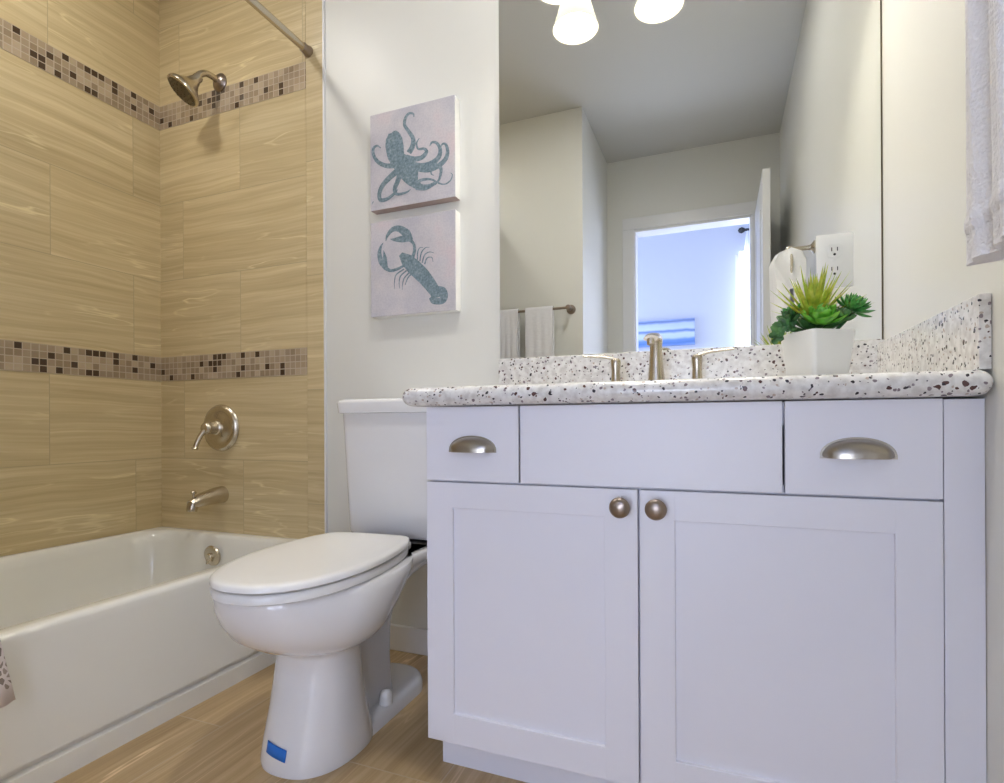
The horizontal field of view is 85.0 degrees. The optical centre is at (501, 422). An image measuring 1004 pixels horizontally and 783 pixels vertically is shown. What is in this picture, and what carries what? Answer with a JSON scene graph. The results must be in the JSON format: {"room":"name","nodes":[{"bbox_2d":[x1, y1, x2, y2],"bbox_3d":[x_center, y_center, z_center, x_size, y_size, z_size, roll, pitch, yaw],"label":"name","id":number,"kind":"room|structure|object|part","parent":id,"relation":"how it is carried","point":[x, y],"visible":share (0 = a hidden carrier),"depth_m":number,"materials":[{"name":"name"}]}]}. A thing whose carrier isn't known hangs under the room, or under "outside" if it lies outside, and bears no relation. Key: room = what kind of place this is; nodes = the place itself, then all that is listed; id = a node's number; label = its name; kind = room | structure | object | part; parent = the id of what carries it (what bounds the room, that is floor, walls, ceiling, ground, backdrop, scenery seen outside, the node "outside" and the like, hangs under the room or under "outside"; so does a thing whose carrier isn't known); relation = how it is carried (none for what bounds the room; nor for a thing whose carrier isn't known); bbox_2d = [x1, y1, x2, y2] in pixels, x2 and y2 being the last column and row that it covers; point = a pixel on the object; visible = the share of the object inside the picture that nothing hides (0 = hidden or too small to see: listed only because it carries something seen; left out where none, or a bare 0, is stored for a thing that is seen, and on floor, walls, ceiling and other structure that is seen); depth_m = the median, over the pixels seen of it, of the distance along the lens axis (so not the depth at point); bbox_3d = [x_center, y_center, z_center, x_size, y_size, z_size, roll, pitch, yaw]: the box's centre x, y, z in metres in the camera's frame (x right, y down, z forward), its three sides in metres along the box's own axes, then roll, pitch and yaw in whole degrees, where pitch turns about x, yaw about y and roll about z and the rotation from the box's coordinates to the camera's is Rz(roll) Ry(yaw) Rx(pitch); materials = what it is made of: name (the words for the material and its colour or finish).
{"room":"bathroom","nodes":[
{"label":"bathroom","id":0,"kind":"room"},
{"bbox_2d":[0,0,161,556],"bbox_3d":[-1.708,-0.536,1.476,0.100,2.570,1.800,0,0,22],"label":"wall","id":1,"kind":"structure","parent":0,"point":[81,456],"depth_m":1.92,"materials":[{"name":"beige tile"}]},
{"bbox_2d":[0,18,159,130],"bbox_3d":[-1.669,-1.217,1.456,0.010,0.094,1.594,0,0,22],"label":"trim","id":2,"kind":"structure","parent":1,"relation":"attached to","point":[14,40],"depth_m":1.90,"materials":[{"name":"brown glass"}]},
{"bbox_2d":[0,339,160,380],"bbox_3d":[-1.664,-0.213,1.456,0.010,0.094,1.594,0,0,22],"label":"trim","id":3,"kind":"structure","parent":1,"relation":"attached to","point":[14,355],"depth_m":1.90,"materials":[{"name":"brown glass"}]},
{"bbox_2d":[54,649,526,782],"bbox_3d":[-0.664,0.768,0.648,2.639,0.050,2.570,0,0,22],"label":"floor","id":4,"kind":"structure","parent":0,"point":[219,739],"depth_m":1.24,"materials":[{"name":"brown wood"}]},
{"bbox_2d":[0,526,296,782],"bbox_3d":[-1.284,0.580,1.310,0.796,0.334,1.584,0,0,22],"label":"bathtub","id":5,"kind":"object","parent":4,"relation":"on","point":[106,641],"visible":0.81,"depth_m":1.35,"materials":[{"name":"white ceramic"}]},
{"bbox_3d":[-1.060,0.491,1.985,0.026,0.040,0.020,0,0,22],"label":"trip lever","id":6,"kind":"part","parent":5,"relation":"part of","materials":[{"name":"silver metal"}]},
{"bbox_3d":[-1.056,0.484,1.996,0.076,0.075,0.020,0,0,22],"label":"overflow plate","id":7,"kind":"part","parent":5,"relation":"part of","materials":[{"name":"silver metal"}]},
{"bbox_2d":[209,398,430,779],"bbox_3d":[-0.360,0.336,1.368,0.450,0.812,0.778,0,0,22],"label":"toilet","id":8,"kind":"object","parent":4,"relation":"on","point":[322,604],"visible":0.91,"depth_m":1.20,"materials":[{"name":"white ceramic"}]},
{"bbox_3d":[-0.422,0.327,1.248,0.322,0.020,0.504,0,0,22],"label":"seat","id":9,"kind":"part","parent":8,"relation":"part of","materials":[{"name":"white plastic"}]},
{"bbox_3d":[-0.423,0.306,1.248,0.326,0.018,0.508,0,0,22],"label":"seat lid","id":10,"kind":"part","parent":8,"relation":"part of","materials":[{"name":"white plastic"}]},
{"bbox_3d":[-0.258,-0.050,1.629,0.450,0.042,0.216,0,0,22],"label":"tank lid","id":11,"kind":"part","parent":8,"relation":"part of","materials":[{"name":"white ceramic"}]},
{"bbox_3d":[-0.256,0.149,1.632,0.424,0.359,0.197,0,0,22],"label":"tank","id":12,"kind":"part","parent":8,"relation":"part of","materials":[{"name":"white ceramic"}]},
{"bbox_2d":[427,398,986,782],"bbox_3d":[0.368,0.351,1.203,0.925,0.774,0.574,0,0,22],"label":"vanity cabinet","id":13,"kind":"object","parent":4,"relation":"on","point":[759,591],"visible":1,"depth_m":0.94,"materials":[{"name":"white paint"}]},
{"bbox_3d":[-0.064,0.042,1.088,0.104,0.034,0.024,0,0,22],"label":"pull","id":14,"kind":"part","parent":13,"relation":"part of","materials":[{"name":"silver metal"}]},
{"bbox_3d":[-0.059,0.042,1.108,0.203,0.151,0.018,0,0,22],"label":"drawer","id":15,"kind":"part","parent":13,"relation":"part of","materials":[{"name":"white paint"}]},
{"bbox_3d":[0.049,0.383,1.070,0.315,0.426,0.010,0,0,22],"label":"door panel","id":16,"kind":"part","parent":13,"relation":"part of","materials":[{"name":"white paint"}]},
{"bbox_3d":[0.047,0.387,1.067,0.429,0.532,0.018,0,0,22],"label":"door","id":17,"kind":"part","parent":13,"relation":"part of","materials":[{"name":"white paint"}]},
{"bbox_3d":[0.210,0.150,0.974,0.037,0.037,0.032,0,0,22],"label":"knob","id":18,"kind":"part","parent":13,"relation":"part of","materials":[{"name":"silver metal"}]},
{"bbox_3d":[0.268,0.150,0.952,0.037,0.037,0.032,0,0,22],"label":"knob","id":19,"kind":"part","parent":13,"relation":"part of","materials":[{"name":"silver metal"}]},
{"bbox_2d":[402,293,993,406],"bbox_3d":[0.343,-0.115,1.210,0.974,0.155,0.578,0,0,22],"label":"countertop","id":20,"kind":"structure","parent":13,"relation":"on","point":[945,355],"depth_m":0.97,"materials":[{"name":"white stone"}]},
{"bbox_2d":[583,333,733,380],"bbox_3d":[0.369,-0.147,1.338,0.366,0.144,0.147,0,0,22],"label":"faucet","id":21,"kind":"object","parent":20,"relation":"on","point":[654,340],"visible":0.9,"depth_m":1.36,"materials":[{"name":"silver metal"}]},
{"bbox_3d":[0.257,-0.168,1.426,0.091,0.022,0.017,0,0,15],"label":"lever","id":22,"kind":"part","parent":21,"relation":"part of","materials":[{"name":"silver metal"}]},
{"bbox_3d":[0.294,-0.121,1.416,0.049,0.093,0.049,0,0,22],"label":"handle","id":23,"kind":"part","parent":21,"relation":"part of","materials":[{"name":"silver metal"}]},
{"bbox_3d":[0.369,-0.200,1.331,0.036,0.038,0.134,0,0,22],"label":"spout","id":24,"kind":"part","parent":21,"relation":"part of","materials":[{"name":"silver metal"}]},
{"bbox_3d":[0.478,-0.122,1.343,0.049,0.093,0.049,0,0,22],"label":"handle","id":25,"kind":"part","parent":21,"relation":"part of","materials":[{"name":"silver metal"}]},
{"bbox_3d":[0.511,-0.169,1.325,0.091,0.022,0.017,0,0,28],"label":"lever","id":26,"kind":"part","parent":21,"relation":"part of","materials":[{"name":"silver metal"}]},
{"bbox_2d":[768,263,875,375],"bbox_3d":[0.601,-0.191,1.059,0.181,0.228,0.176,0,0,-14],"label":"succulents","id":27,"kind":"object","parent":20,"relation":"on","point":[815,348],"visible":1,"depth_m":1.01,"materials":[{"name":"green plant"}]},
{"bbox_3d":[0.639,-0.193,1.024,0.034,0.044,0.006,0,0,10],"label":"rosette stem","id":28,"kind":"part","parent":27,"relation":"part of","materials":[{"name":"green plant"}]},
{"bbox_3d":[0.457,0.381,0.907,0.328,0.426,0.010,0,0,22],"label":"door panel","id":29,"kind":"part","parent":13,"relation":"part of","materials":[{"name":"white paint"}]},
{"bbox_3d":[0.456,0.385,0.904,0.442,0.532,0.018,0,0,22],"label":"door","id":30,"kind":"part","parent":13,"relation":"part of","materials":[{"name":"white paint"}]},
{"bbox_3d":[0.550,0.039,0.843,0.104,0.034,0.024,0,0,22],"label":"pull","id":31,"kind":"part","parent":13,"relation":"part of","materials":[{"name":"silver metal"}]},
{"bbox_3d":[0.561,0.039,0.861,0.210,0.151,0.018,0,0,22],"label":"drawer","id":32,"kind":"part","parent":13,"relation":"part of","materials":[{"name":"white paint"}]},
{"bbox_2d":[159,0,499,628],"bbox_3d":[-0.262,-0.544,1.811,2.539,2.570,0.106,0,0,22],"label":"wall","id":33,"kind":"structure","parent":0,"point":[241,189],"depth_m":1.93,"materials":[{"name":"beige tile"}]},
{"bbox_2d":[167,70,226,106],"bbox_3d":[-1.129,-1.239,2.005,0.115,0.165,0.186,0,0,28],"label":"shower fixture","id":34,"kind":"object","parent":33,"relation":"attached to","point":[185,87],"visible":1,"depth_m":1.97,"materials":[{"name":"silver metal"}]},
{"bbox_3d":[-1.150,-1.191,1.968,0.100,0.066,0.095,0,0,22],"label":"nozzle plate","id":35,"kind":"part","parent":34,"relation":"part of","materials":[{"name":"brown metal"}]},
{"bbox_3d":[-1.089,-1.274,2.027,0.027,0.056,0.106,0,0,28],"label":"shower arm","id":36,"kind":"part","parent":34,"relation":"part of","materials":[{"name":"silver metal"}]},
{"bbox_2d":[186,486,228,511],"bbox_3d":[-1.086,0.278,2.006,0.068,0.079,0.147,0,0,22],"label":"tub spout","id":37,"kind":"object","parent":33,"relation":"attached to","point":[220,494],"visible":1,"depth_m":1.99,"materials":[{"name":"silver metal"}]},
{"bbox_2d":[191,404,238,450],"bbox_3d":[-1.081,0.018,2.019,0.178,0.178,0.116,0,0,22],"label":"shower valve","id":38,"kind":"object","parent":33,"relation":"attached to","point":[220,427],"visible":1,"depth_m":2.04,"materials":[{"name":"silver metal"}]},
{"bbox_3d":[-1.099,0.057,1.995,0.024,0.082,0.059,0,0,43],"label":"lever","id":39,"kind":"part","parent":38,"relation":"part of","materials":[{"name":"silver metal"}]},
{"bbox_2d":[160,62,305,130],"bbox_3d":[-1.028,-1.220,2.063,0.732,0.094,0.014,0,0,22],"label":"trim","id":40,"kind":"structure","parent":33,"relation":"attached to","point":[290,79],"depth_m":2.04,"materials":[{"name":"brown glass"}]},
{"bbox_2d":[161,348,306,380],"bbox_3d":[-1.022,-0.216,2.063,0.732,0.094,0.014,0,0,22],"label":"trim","id":41,"kind":"structure","parent":33,"relation":"attached to","point":[282,362],"depth_m":2.04,"materials":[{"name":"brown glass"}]},
{"bbox_2d":[245,0,312,57],"bbox_3d":[-0.970,-1.297,1.181,0.038,0.038,1.585,0,0,22],"label":"curtain rod","id":42,"kind":"object","parent":33,"relation":"attached to","point":[307,50],"visible":1,"depth_m":1.79,"materials":[{"name":"silver metal"}]},
{"bbox_2d":[0,641,15,707],"bbox_3d":[-1.078,-0.379,0.763,0.126,1.808,0.624,0,0,22],"label":"shower curtain","id":43,"kind":"object","parent":42,"relation":"hanging from","point":[7,696],"visible":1,"depth_m":1.02,"materials":[{"name":"fabric"}]},
{"bbox_2d":[322,0,327,532],"bbox_3d":[-0.613,-0.542,1.898,0.006,2.570,0.012,0,0,22],"label":"trim","id":44,"kind":"structure","parent":33,"relation":"attached to","point":[323,1],"depth_m":1.89,"materials":[{"name":"white ceramic"}]},
{"bbox_2d":[390,623,427,655],"bbox_3d":[-0.280,0.700,1.764,0.692,0.083,0.013,0,0,22],"label":"baseboard","id":45,"kind":"structure","parent":33,"relation":"attached to","point":[403,638],"depth_m":1.76,"materials":[{"name":"white wood"}]},
{"bbox_2d":[370,95,459,214],"bbox_3d":[-0.281,-0.849,1.748,0.308,0.312,0.036,0,0,22],"label":"canvas","id":46,"kind":"object","parent":33,"relation":"attached to","point":[415,149],"visible":1,"depth_m":1.73,"materials":[{"name":"white fabric"}]},
{"bbox_2d":[372,112,452,203],"bbox_3d":[-0.288,-0.849,1.732,0.296,0.272,0.001,0,0,22],"label":"print","id":47,"kind":"object","parent":46,"relation":"attached to","point":[412,152],"depth_m":1.73},
{"bbox_2d":[371,209,460,318],"bbox_3d":[-0.279,-0.500,1.748,0.308,0.308,0.036,0,0,22],"label":"canvas","id":48,"kind":"object","parent":33,"relation":"attached to","point":[415,260],"visible":1,"depth_m":1.73,"materials":[{"name":"white fabric"}]},
{"bbox_2d":[377,225,447,304],"bbox_3d":[-0.286,-0.499,1.732,0.256,0.266,0.001,0,0,22],"label":"print","id":49,"kind":"object","parent":48,"relation":"attached to","point":[412,260],"depth_m":1.73},
{"bbox_2d":[541,0,573,4],"bbox_3d":[0.386,-1.329,1.411,0.626,0.277,0.166,0,0,22],"label":"vanity light","id":50,"kind":"object","parent":33,"relation":"attached to","point":[551,2],"visible":1,"depth_m":1.55,"materials":[{"name":"white glass"}]},
{"bbox_2d":[498,0,882,358],"bbox_3d":[0.444,-0.738,1.474,0.974,1.088,0.007,0,0,22],"label":"wall mirror","id":51,"kind":"object","parent":33,"relation":"attached to","point":[666,166],"visible":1,"depth_m":1.46,"materials":[{"name":"clear glass"}]},
{"bbox_2d":[816,232,853,287],"bbox_3d":[0.804,-0.393,1.324,0.078,0.129,0.007,0,0,22],"label":"wall outlet","id":52,"kind":"object","parent":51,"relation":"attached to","point":[835,250],"visible":0.94,"depth_m":1.32,"materials":[{"name":"white plastic"}]},
{"bbox_2d":[827,243,842,257],"bbox_3d":[0.803,-0.416,1.322,0.032,0.033,0.002,0,0,22],"label":"receptacle","id":53,"kind":"object","parent":52,"relation":"attached to","point":[834,250],"depth_m":1.32,"materials":[{"name":"white plastic"}]},
{"bbox_2d":[827,263,842,276],"bbox_3d":[0.803,-0.369,1.322,0.032,0.033,0.002,0,0,22],"label":"receptacle","id":54,"kind":"object","parent":52,"relation":"attached to","point":[837,268],"depth_m":1.32,"materials":[{"name":"white plastic"}]},
{"bbox_2d":[781,328,854,375],"bbox_3d":[0.601,-0.124,1.047,0.093,0.096,0.093,0,0,-11],"label":"pot","id":55,"kind":"object","parent":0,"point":[806,351],"depth_m":1.01,"materials":[{"name":"white ceramic"}]},
{"bbox_2d":[881,0,1003,782],"bbox_3d":[0.509,-0.548,0.178,0.100,2.570,2.570,0,0,22],"label":"wall","id":56,"kind":"structure","parent":0,"point":[926,274],"depth_m":0.97,"materials":[{"name":"white paint"}]},
{"bbox_3d":[0.481,-0.641,0.388,0.106,0.185,0.166,0,0,22],"label":"towel ring","id":57,"kind":"object","parent":56,"relation":"attached to","visible":0},
{"bbox_2d":[964,0,1003,265],"bbox_3d":[0.439,-0.422,0.414,0.132,0.544,0.210,0,0,22],"label":"hand towel","id":58,"kind":"object","parent":57,"relation":"hanging from","point":[984,19],"visible":1,"depth_m":0.48,"materials":[{"name":"white fabric"}]}
]}

